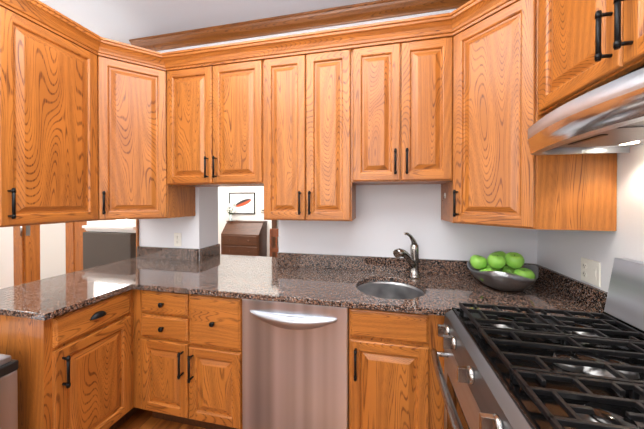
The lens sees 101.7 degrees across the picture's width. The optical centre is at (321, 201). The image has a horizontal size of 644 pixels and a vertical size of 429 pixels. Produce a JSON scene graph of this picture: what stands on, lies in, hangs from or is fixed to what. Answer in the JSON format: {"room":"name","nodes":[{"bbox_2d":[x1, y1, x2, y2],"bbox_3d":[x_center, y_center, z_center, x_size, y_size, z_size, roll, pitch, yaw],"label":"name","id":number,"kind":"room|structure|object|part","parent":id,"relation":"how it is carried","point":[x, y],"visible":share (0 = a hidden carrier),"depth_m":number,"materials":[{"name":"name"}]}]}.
{"room":"kitchen","nodes":[
{"label":"kitchen","id":0,"kind":"room"},
{"bbox_2d":[40,223,65,279],"bbox_3d":[-5.311,-0.008,2.715,0.152,2.845,7.544,0,0,12],"label":"wall","id":1,"kind":"structure","parent":0,"point":[52,250],"depth_m":4.68,"materials":[{"name":"white paint"}]},
{"bbox_2d":[0,227,126,288],"bbox_3d":[-3.370,-0.009,2.964,3.538,2.845,0.127,0,0,12],"label":"wall","id":2,"kind":"structure","parent":0,"point":[6,261],"depth_m":2.94,"materials":[{"name":"white paint"}]},
{"bbox_2d":[82,219,135,232],"bbox_3d":[-2.100,-0.280,2.592,0.625,1.156,0.060,0,0,12],"label":"nook window","id":3,"kind":"structure","parent":2,"relation":"in","point":[128,226],"depth_m":2.59,"materials":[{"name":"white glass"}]},
{"bbox_2d":[13,220,276,285],"bbox_3d":[-1.722,0.294,4.079,0.910,2.222,4.029,0,1,42],"label":"door frame","id":4,"kind":"structure","parent":2,"relation":"attached to","point":[26,249],"depth_m":2.88,"materials":[{"name":"brown wood"}]},
{"bbox_2d":[118,409,206,428],"bbox_3d":[-1.868,1.431,2.060,6.860,0.025,7.391,0,0,12],"label":"floor","id":5,"kind":"structure","parent":0,"point":[141,419],"depth_m":1.68,"materials":[{"name":"brown wood"}]},
{"bbox_2d":[0,354,18,428],"bbox_3d":[-1.605,1.052,1.055,0.437,0.747,0.340,0,0,12],"label":"trash can","id":6,"kind":"object","parent":5,"relation":"on","point":[9,366],"visible":1,"depth_m":1.14,"materials":[{"name":"metal"}]},
{"bbox_2d":[0,289,139,428],"bbox_3d":[-1.452,0.980,1.796,0.667,0.881,1.057,0,0,12],"label":"base cabinet","id":7,"kind":"object","parent":5,"relation":"on","point":[75,370],"visible":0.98,"depth_m":1.34,"materials":[{"name":"brown wood"}]},
{"bbox_2d":[0,276,131,320],"bbox_3d":[-1.545,0.524,1.469,0.676,0.032,0.420,0,0,12],"label":"countertop","id":8,"kind":"structure","parent":7,"relation":"on","point":[48,298],"depth_m":1.43,"materials":[{"name":"stone"}]},
{"bbox_2d":[58,232,607,318],"bbox_3d":[-0.211,0.454,1.733,3.172,0.511,0.660,0,0,12],"label":"countertop","id":9,"kind":"structure","parent":7,"relation":"on","point":[411,282],"depth_m":1.69,"materials":[{"name":"stone"}]},
{"bbox_2d":[357,281,424,298],"bbox_3d":[0.407,0.625,1.572,0.424,0.171,0.424,0,0,12],"label":"sink","id":10,"kind":"object","parent":9,"relation":"in","point":[381,289],"depth_m":1.74,"materials":[{"name":"metal"}]},
{"bbox_2d":[393,232,419,278],"bbox_3d":[0.556,0.352,1.713,0.183,0.308,0.204,0,0,12],"label":"faucet","id":11,"kind":"object","parent":9,"relation":"on","point":[412,258],"depth_m":1.74,"materials":[{"name":"silver metal"}]},
{"bbox_2d":[467,251,538,290],"bbox_3d":[1.071,0.401,1.542,0.362,0.212,0.351,0,0,12],"label":"fruit bowl","id":12,"kind":"object","parent":9,"relation":"on","point":[504,271],"visible":1,"depth_m":1.49,"materials":[{"name":"grey"}]},
{"bbox_2d":[83,231,135,269],"bbox_3d":[-2.143,0.862,2.380,0.583,1.121,0.507,0,0,12],"label":"bench","id":13,"kind":"object","parent":5,"relation":"on","point":[101,248],"visible":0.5,"depth_m":2.55,"materials":[{"name":"grey fabric"}]},
{"bbox_2d":[133,289,241,428],"bbox_3d":[-0.770,0.980,1.849,0.762,0.881,0.660,0,0,12],"label":"base cabinet","id":14,"kind":"object","parent":5,"relation":"on","point":[187,359],"visible":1,"depth_m":1.56,"materials":[{"name":"brown wood"}]},
{"bbox_2d":[221,220,266,256],"bbox_3d":[-1.609,0.898,5.399,0.851,0.998,0.428,0,0,12],"label":"secretary desk","id":15,"kind":"object","parent":5,"relation":"on","point":[244,238],"visible":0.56,"depth_m":5.26,"materials":[{"name":"brown wood"}]},
{"bbox_2d":[223,202,237,220],"bbox_3d":[-1.902,0.203,5.454,0.292,0.389,0.261,0,0,12],"label":"vase","id":16,"kind":"object","parent":15,"relation":"on","point":[227,209],"visible":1,"depth_m":5.45,"materials":[{"name":"white ceramic"}]},
{"bbox_2d":[270,229,278,256],"bbox_3d":[-0.655,0.916,3.949,0.457,0.980,0.478,0,0,12],"label":"chair","id":17,"kind":"object","parent":5,"relation":"on","point":[274,232],"visible":0.21,"depth_m":4.17,"materials":[{"name":"brown wood"}]},
{"bbox_2d":[242,299,348,428],"bbox_3d":[-0.101,0.981,1.703,0.604,0.880,0.654,0,0,12],"label":"dishwasher","id":18,"kind":"object","parent":5,"relation":"on","point":[295,365],"visible":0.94,"depth_m":1.42,"materials":[{"name":"silver metal"}]},
{"bbox_2d":[349,308,444,428],"bbox_3d":[0.434,0.981,1.589,0.484,0.881,0.660,0,0,12],"label":"base cabinet","id":19,"kind":"object","parent":5,"relation":"on","point":[393,382],"visible":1,"depth_m":1.31,"materials":[{"name":"brown wood"}]},
{"bbox_2d":[430,258,643,428],"bbox_3d":[0.801,0.830,0.800,0.791,1.194,0.758,0,0,12],"label":"range","id":20,"kind":"object","parent":5,"relation":"on","point":[530,368],"visible":1,"depth_m":0.84,"materials":[{"name":"metal"}]},
{"bbox_2d":[39,0,377,44],"bbox_3d":[-1.868,-1.439,2.041,6.860,0.025,7.391,0,0,12],"label":"ceiling","id":21,"kind":"structure","parent":0,"point":[124,21],"depth_m":1.97,"materials":[{"name":"grey paint"}]},
{"bbox_2d":[218,186,278,256],"bbox_3d":[-1.105,-0.026,5.589,6.860,2.845,0.152,0,0,12],"label":"wall","id":22,"kind":"structure","parent":0,"point":[223,199],"depth_m":5.64,"materials":[{"name":"white paint"}]},
{"bbox_2d":[229,192,254,213],"bbox_3d":[-1.719,0.027,5.631,0.602,0.462,0.023,0,0,12],"label":"print","id":23,"kind":"object","parent":22,"relation":"attached to","point":[244,202],"depth_m":5.62,"materials":[{"name":"white paper"}]},
{"bbox_3d":[-1.719,0.027,5.631,0.602,0.462,0.023,0,0,12],"label":"picture frame","id":24,"kind":"part","parent":23,"relation":"part of","materials":[{"name":"white paper"}]},
{"bbox_2d":[139,9,536,263],"bbox_3d":[-0.023,-0.004,2.169,3.304,2.845,0.272,0,0,12],"label":"wall","id":25,"kind":"structure","parent":0,"point":[384,220],"depth_m":1.94,"materials":[{"name":"white paint"}]},
{"bbox_2d":[0,6,97,226],"bbox_3d":[-1.663,-0.424,1.533,0.365,1.097,0.476,0,0,12],"label":"upper cabinet","id":26,"kind":"object","parent":25,"relation":"attached to","point":[48,135],"visible":1,"depth_m":1.46,"materials":[{"name":"brown wood"}]},
{"bbox_2d":[136,219,138,256],"bbox_3d":[-1.647,-0.463,2.516,0.016,1.927,0.302,0,0,12],"label":"trim","id":27,"kind":"structure","parent":25,"relation":"attached to","point":[137,232],"depth_m":2.37,"materials":[{"name":"brown wood"}]},
{"bbox_2d":[97,56,194,219],"bbox_3d":[-1.439,-0.427,2.019,0.593,1.097,0.604,0,0,12],"label":"upper cabinet","id":28,"kind":"object","parent":25,"relation":"attached to","point":[132,134],"visible":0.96,"depth_m":1.83,"materials":[{"name":"brown wood"}]},
{"bbox_2d":[174,233,181,245],"bbox_3d":[-1.266,0.330,2.295,0.074,0.117,0.008,0,0,12],"label":"electrical outlet","id":29,"kind":"object","parent":25,"relation":"attached to","point":[177,239],"visible":1,"depth_m":2.29,"materials":[{"name":"white plastic"}]},
{"bbox_2d":[167,60,263,186],"bbox_3d":[-0.751,-0.552,1.996,0.772,0.848,0.365,0,0,12],"label":"upper cabinet","id":30,"kind":"object","parent":25,"relation":"attached to","point":[215,126],"visible":1,"depth_m":1.85,"materials":[{"name":"brown wood"}]},
{"bbox_2d":[0,0,519,71],"bbox_3d":[-0.512,-1.009,0.976,2.844,0.094,1.642,0,0,12],"label":"crown molding","id":31,"kind":"structure","parent":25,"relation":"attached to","point":[467,15],"depth_m":1.62,"materials":[{"name":"brown wood"}]},
{"bbox_2d":[129,0,469,50],"bbox_3d":[-0.179,-1.383,2.015,3.090,0.084,0.076,0,0,12],"label":"crown molding","id":32,"kind":"structure","parent":25,"relation":"attached to","point":[357,13],"depth_m":1.97,"materials":[{"name":"brown wood"}]},
{"bbox_2d":[264,49,355,220],"bbox_3d":[-0.079,-0.426,1.852,0.603,1.097,0.365,0,0,12],"label":"upper cabinet","id":33,"kind":"object","parent":25,"relation":"attached to","point":[307,137],"visible":1,"depth_m":1.71,"materials":[{"name":"brown wood"}]},
{"bbox_2d":[137,244,607,312],"bbox_3d":[-0.167,0.455,1.877,3.146,0.101,0.899,0,0,12],"label":"backsplash","id":34,"kind":"structure","parent":25,"relation":"attached to","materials":[{"name":"stone"}]},
{"bbox_2d":[352,37,452,184],"bbox_3d":[0.507,-0.550,1.725,0.596,0.848,0.365,0,0,12],"label":"upper cabinet","id":35,"kind":"object","parent":25,"relation":"attached to","point":[402,113],"visible":1,"depth_m":1.59,"materials":[{"name":"brown wood"}]},
{"bbox_2d":[537,144,643,291],"bbox_3d":[1.060,0.012,-0.283,0.153,2.845,4.064,0,0,12],"label":"wall","id":36,"kind":"structure","parent":0,"point":[563,252],"depth_m":1.17,"materials":[{"name":"white paint"}]},
{"bbox_2d":[441,0,616,230],"bbox_3d":[1.052,-0.424,1.488,0.604,1.097,0.592,0,0,12],"label":"upper cabinet","id":37,"kind":"object","parent":36,"relation":"attached to","point":[503,176],"visible":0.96,"depth_m":1.28,"materials":[{"name":"brown wood"}]},
{"bbox_2d":[538,0,547,115],"bbox_3d":[1.135,-0.683,1.155,0.300,0.574,0.033,0,0,12],"label":"upper cabinet","id":38,"kind":"object","parent":36,"relation":"attached to","point":[540,113],"visible":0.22,"depth_m":1.20,"materials":[{"name":"brown wood"}]},
{"bbox_2d":[581,257,600,286],"bbox_3d":[1.315,0.342,1.286,0.009,0.117,0.118,0,0,12],"label":"electrical outlet","id":39,"kind":"object","parent":36,"relation":"attached to","point":[590,271],"visible":1,"depth_m":1.27,"materials":[{"name":"white plastic"}]},
{"bbox_2d":[539,0,643,112],"bbox_3d":[1.017,-0.681,0.739,0.365,0.574,0.829,0,0,12],"label":"upper cabinet","id":40,"kind":"object","parent":36,"relation":"attached to","point":[585,46],"visible":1,"depth_m":0.91,"materials":[{"name":"brown wood"}]},
{"bbox_2d":[528,65,643,154],"bbox_3d":[0.975,-0.296,0.755,0.437,0.191,0.757,0,0,12],"label":"range hood","id":41,"kind":"object","parent":40,"relation":"attached to","point":[607,118],"visible":1,"depth_m":0.79,"materials":[{"name":"silver metal"}]}
]}

